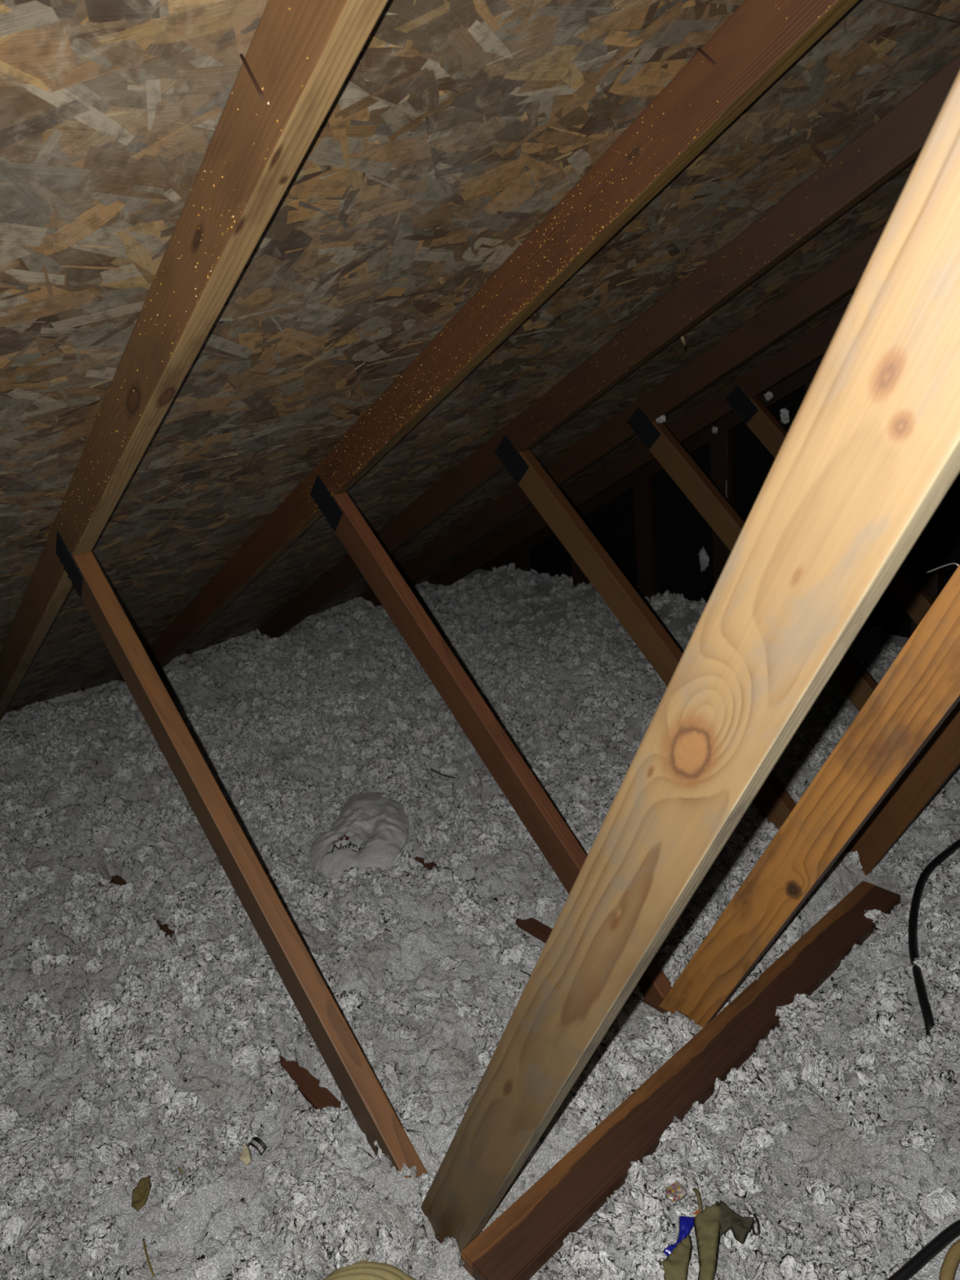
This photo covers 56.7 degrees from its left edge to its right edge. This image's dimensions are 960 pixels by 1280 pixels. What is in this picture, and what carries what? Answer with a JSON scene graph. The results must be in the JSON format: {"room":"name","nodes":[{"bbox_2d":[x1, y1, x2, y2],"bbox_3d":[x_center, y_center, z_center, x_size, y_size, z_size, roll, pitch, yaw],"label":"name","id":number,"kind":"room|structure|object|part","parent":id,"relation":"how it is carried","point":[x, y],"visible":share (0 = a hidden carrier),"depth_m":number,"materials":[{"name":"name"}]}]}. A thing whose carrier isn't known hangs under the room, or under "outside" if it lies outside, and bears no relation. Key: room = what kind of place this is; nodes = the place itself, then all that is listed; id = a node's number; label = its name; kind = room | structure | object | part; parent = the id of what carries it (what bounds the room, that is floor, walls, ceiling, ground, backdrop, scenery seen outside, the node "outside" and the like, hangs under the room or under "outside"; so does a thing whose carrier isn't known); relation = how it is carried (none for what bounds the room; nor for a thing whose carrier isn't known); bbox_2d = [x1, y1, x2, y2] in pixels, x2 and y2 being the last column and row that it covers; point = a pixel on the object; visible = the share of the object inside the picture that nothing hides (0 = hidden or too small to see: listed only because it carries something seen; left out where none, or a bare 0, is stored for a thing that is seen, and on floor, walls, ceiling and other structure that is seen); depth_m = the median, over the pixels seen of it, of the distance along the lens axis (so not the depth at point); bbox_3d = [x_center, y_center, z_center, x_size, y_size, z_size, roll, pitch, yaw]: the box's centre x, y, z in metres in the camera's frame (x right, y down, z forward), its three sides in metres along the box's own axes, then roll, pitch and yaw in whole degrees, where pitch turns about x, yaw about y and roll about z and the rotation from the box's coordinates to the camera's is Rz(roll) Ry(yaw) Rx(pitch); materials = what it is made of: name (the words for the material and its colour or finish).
{"room":"attic","nodes":[
{"label":"attic","id":0,"kind":"room"},
{"bbox_2d":[0,0,959,712],"bbox_3d":[0.767,0.114,0.299,5.230,2.387,9.400,-21,24,-37],"label":"ceiling","id":1,"kind":"structure","parent":0,"point":[456,127],"depth_m":1.34,"materials":[{"name":"wood"}]},
{"bbox_3d":[-1.333,-0.107,0.464,2.416,0.557,1.095,-21,24,-37],"label":"osb panel","id":2,"kind":"part","parent":1,"relation":"part of","materials":[{"name":"brown wood"}]},
{"bbox_3d":[-0.855,-0.229,2.347,1.871,0.557,1.095,-21,24,-37],"label":"osb panel","id":3,"kind":"part","parent":1,"relation":"part of","materials":[{"name":"brown wood"}]},
{"bbox_3d":[-0.691,-0.228,3.979,2.806,0.558,1.095,-21,24,-37],"label":"osb panel","id":4,"kind":"part","parent":1,"relation":"part of","materials":[{"name":"brown wood"}]},
{"bbox_3d":[-0.681,-0.186,5.031,1.561,0.225,0.431,-21,24,-37],"label":"osb panel","id":5,"kind":"part","parent":1,"relation":"part of","materials":[{"name":"brown wood"}]},
{"bbox_2d":[0,0,959,1252],"bbox_3d":[0.627,0.240,0.205,0.042,2.447,9.400,-21,24,-37],"label":"roof truss","id":6,"kind":"object","parent":1,"relation":"attached to","point":[870,451],"visible":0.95,"depth_m":0.78,"materials":[{"name":"brown wood"}]},
{"bbox_3d":[-0.838,-0.154,1.814,0.002,0.139,0.138,-21,24,-37],"label":"connector plate","id":7,"kind":"part","parent":6,"relation":"part of","materials":[{"name":"metal"}]},
{"bbox_2d":[120,0,959,1027],"bbox_3d":[1.088,0.059,0.573,0.042,2.447,9.400,-21,24,-37],"label":"roof truss","id":8,"kind":"object","parent":1,"relation":"attached to","point":[761,40],"visible":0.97,"depth_m":1.46,"materials":[{"name":"wood"}]},
{"bbox_3d":[-0.377,-0.335,2.183,0.002,0.139,0.138,-21,24,-37],"label":"connector plate","id":9,"kind":"part","parent":8,"relation":"part of","materials":[{"name":"metal"}]},
{"bbox_2d":[926,562,959,573],"bbox_3d":[0.585,-0.090,1.120,0.002,0.017,0.041,-23,25,-39],"label":"wire","id":10,"kind":"object","parent":8,"relation":"attached to","point":[957,564],"visible":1,"depth_m":1.12,"materials":[{"name":"metal"}]},
{"bbox_3d":[0.618,-0.874,2.024,2.806,0.557,1.095,-21,24,-37],"label":"osb panel","id":11,"kind":"part","parent":1,"relation":"part of","materials":[{"name":"brown wood"}]},
{"bbox_3d":[0.429,-0.734,3.373,1.561,0.557,1.095,-21,24,-37],"label":"osb panel","id":12,"kind":"part","parent":1,"relation":"part of","materials":[{"name":"brown wood"}]},
{"bbox_2d":[257,54,959,875],"bbox_3d":[1.557,-0.125,0.948,0.042,2.447,9.400,-21,24,-37],"label":"roof truss","id":13,"kind":"object","parent":1,"relation":"attached to","point":[900,137],"visible":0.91,"depth_m":2.07,"materials":[{"name":"wood"}]},
{"bbox_3d":[0.091,-0.519,2.557,0.002,0.139,0.138,-21,24,-37],"label":"connector plate","id":14,"kind":"part","parent":13,"relation":"part of","materials":[{"name":"metal"}]},
{"bbox_2d":[360,221,888,711],"bbox_3d":[2.002,-0.300,1.304,0.042,2.447,9.400,-21,24,-37],"label":"roof truss","id":15,"kind":"object","parent":1,"relation":"attached to","point":[841,277],"visible":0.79,"depth_m":2.80,"materials":[{"name":"wood"}]},
{"bbox_3d":[0.537,-0.695,2.913,0.002,0.139,0.138,-21,24,-37],"label":"connector plate","id":16,"kind":"part","parent":15,"relation":"part of","materials":[{"name":"metal"}]},
{"bbox_2d":[655,414,666,423],"bbox_3d":[0.582,-0.716,2.877,0.029,0.036,0.038,-21,24,-37],"label":"tuft","id":17,"kind":"object","parent":15,"relation":"on","point":[661,419],"visible":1,"depth_m":2.87,"materials":[{"name":"grey"}]},
{"bbox_2d":[426,306,934,625],"bbox_3d":[2.423,-0.465,1.640,0.042,2.447,9.400,-21,24,-37],"label":"roof truss","id":18,"kind":"object","parent":1,"relation":"attached to","point":[740,396],"visible":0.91,"depth_m":3.26,"materials":[{"name":"wood"}]},
{"bbox_3d":[0.957,-0.860,3.249,0.002,0.139,0.138,-21,24,-37],"label":"connector plate","id":19,"kind":"part","parent":18,"relation":"part of","materials":[{"name":"metal"}]},
{"bbox_2d":[764,391,773,400],"bbox_3d":[1.033,-0.873,3.181,0.032,0.036,0.023,-6,19,3],"label":"tuft","id":20,"kind":"object","parent":18,"relation":"attached to","point":[768,395],"visible":1,"depth_m":3.18,"materials":[{"name":"grey"}]},
{"bbox_2d":[779,408,789,424],"bbox_3d":[1.085,-0.796,3.159,0.032,0.058,0.038,-21,24,-37],"label":"tuft","id":21,"kind":"object","parent":18,"relation":"attached to","point":[784,415],"visible":1,"depth_m":3.15,"materials":[{"name":"grey"}]},
{"bbox_2d":[680,336,687,351],"bbox_3d":[0.568,-0.825,2.472,0.009,0.046,0.140,-1,20,17],"label":"splinter","id":22,"kind":"object","parent":1,"relation":"attached to","point":[682,339],"visible":1,"depth_m":2.46,"materials":[{"name":"brown wood"}]},
{"bbox_2d":[477,354,946,636],"bbox_3d":[2.682,-0.567,1.847,0.038,2.447,9.400,-21,24,-37],"label":"truss","id":23,"kind":"object","parent":1,"relation":"attached to","point":[929,544],"visible":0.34,"depth_m":3.88,"materials":[{"name":"brown wood"}]},
{"bbox_2d":[711,426,717,433],"bbox_3d":[0.993,-0.889,3.764,0.014,0.031,0.031,-21,24,-37],"label":"tuft","id":24,"kind":"object","parent":23,"relation":"on","point":[714,429],"visible":1,"depth_m":3.76,"materials":[{"name":"grey"}]},
{"bbox_3d":[0.421,-0.859,0.442,1.871,0.501,0.984,-21,24,-37],"label":"osb panel","id":25,"kind":"part","parent":1,"relation":"part of","materials":[{"name":"brown wood"}]},
{"bbox_2d":[0,562,959,1279],"bbox_3d":[0.876,1.038,0.656,5.177,0.210,8.960,-21,24,-37],"label":"insulation","id":26,"kind":"object","parent":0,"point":[131,1051],"visible":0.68,"depth_m":1.85},
{"bbox_2d":[131,1175,151,1211],"bbox_3d":[-0.552,0.902,1.447,0.029,0.008,0.063,-9,19,-7],"label":"dead leaf","id":27,"kind":"object","parent":26,"relation":"on","point":[140,1193],"visible":1,"depth_m":1.45,"materials":[{"name":"brown plant"}]},
{"bbox_2d":[142,1239,154,1276],"bbox_3d":[-0.507,0.941,1.355,0.004,0.008,0.074,-17,21,-28],"label":"straw","id":28,"kind":"object","parent":26,"relation":"on","point":[144,1242],"visible":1,"depth_m":1.35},
{"bbox_2d":[238,1142,251,1165],"bbox_3d":[-0.396,0.863,1.491,0.020,0.008,0.045,-14,20,-20],"label":"paper scrap","id":29,"kind":"object","parent":26,"relation":"on","point":[245,1157],"visible":1,"depth_m":1.49,"materials":[{"name":"beige paper"}]},
{"bbox_2d":[247,1136,266,1155],"bbox_3d":[-0.380,0.858,1.508,0.039,0.021,0.014,7,23,36],"label":"label strip","id":30,"kind":"object","parent":26,"relation":"on","point":[255,1142],"visible":1,"depth_m":1.50,"materials":[{"name":"black plastic"}]},
{"bbox_2d":[310,792,408,879],"bbox_3d":[-0.326,0.520,2.449,0.267,0.054,0.470,-4,19,9],"label":"plastic bag","id":31,"kind":"object","parent":26,"relation":"on","point":[370,829],"visible":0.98,"depth_m":2.38,"materials":[{"name":"grey plastic"}]},
{"bbox_2d":[322,1260,415,1279],"bbox_3d":[-0.154,0.941,1.197,0.210,0.055,0.250,-21,24,-37],"label":"bundle","id":32,"kind":"object","parent":26,"relation":"on","point":[362,1269],"visible":1,"depth_m":1.27,"materials":[{"name":"beige"}]},
{"bbox_2d":[430,768,455,778],"bbox_3d":[-0.114,0.418,2.769,0.010,0.016,0.118,-23,24,-39],"label":"twig","id":33,"kind":"object","parent":26,"relation":"on","point":[430,768],"visible":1,"depth_m":2.78,"materials":[{"name":"brown wood"}]},
{"bbox_2d":[664,1180,687,1201],"bbox_3d":[0.296,0.834,1.343,0.036,0.011,0.027,-14,20,-21],"label":"foil shred","id":34,"kind":"object","parent":26,"relation":"on","point":[676,1192],"visible":1,"depth_m":1.34,"materials":[{"name":"multicoloured plastic"}]},
{"bbox_2d":[460,880,900,1279],"bbox_3d":[0.455,0.754,1.651,1.215,0.038,0.089,-21,24,-37],"label":"board","id":35,"kind":"object","parent":26,"relation":"on","point":[515,1246],"visible":0.9,"depth_m":1.52,"materials":[{"name":"brown wood"}]},
{"bbox_2d":[662,1208,698,1256],"bbox_3d":[0.290,0.852,1.287,0.088,0.015,0.029,-23,25,-39],"label":"wrapper","id":36,"kind":"object","parent":26,"relation":"on","point":[686,1223],"visible":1,"depth_m":1.29,"materials":[{"name":"blue plastic"}]},
{"bbox_2d":[661,1187,759,1279],"bbox_3d":[0.323,0.854,1.250,0.107,0.027,0.157,6,23,34],"label":"glove","id":37,"kind":"object","parent":26,"relation":"on","point":[716,1220],"visible":1,"depth_m":1.26,"materials":[{"name":"fabric"}]},
{"bbox_3d":[0.323,0.830,1.317,0.007,0.011,0.044,-6,19,1],"label":"cord","id":38,"kind":"part","parent":37,"relation":"part of","materials":[{"name":"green fabric"}]},
{"bbox_2d":[886,1218,959,1279],"bbox_3d":[0.636,0.839,1.220,0.449,0.044,0.040,-13,20,-18],"label":"cable","id":39,"kind":"object","parent":26,"relation":"on","point":[939,1242],"visible":1,"depth_m":1.21,"materials":[{"name":"black rubber"}]},
{"bbox_2d":[907,839,959,1037],"bbox_3d":[1.052,0.546,1.923,0.188,0.102,0.956,11,26,42],"label":"cable","id":40,"kind":"object","parent":26,"relation":"on","point":[925,1006],"visible":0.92,"depth_m":1.80,"materials":[{"name":"black rubber"}]},
{"bbox_2d":[938,1239,959,1279],"bbox_3d":[0.685,0.836,1.206,0.252,0.030,0.062,-17,21,-28],"label":"cord","id":41,"kind":"object","parent":26,"relation":"on","point":[951,1260],"visible":1,"depth_m":1.19,"materials":[{"name":"beige plastic"}]},
{"bbox_2d":[504,386,959,638],"bbox_3d":[2.731,-0.624,1.877,0.020,2.375,9.500,-21,24,-37],"label":"wall","id":42,"kind":"structure","parent":0,"point":[681,531],"depth_m":4.13,"materials":[{"name":"black"}]},
{"bbox_2d":[698,546,709,572],"bbox_3d":[1.032,-0.371,4.098,0.018,0.129,0.060,-21,24,-37],"label":"tuft","id":43,"kind":"object","parent":42,"relation":"attached to","point":[704,557],"visible":1,"depth_m":4.09,"materials":[{"name":"grey"}]}
]}

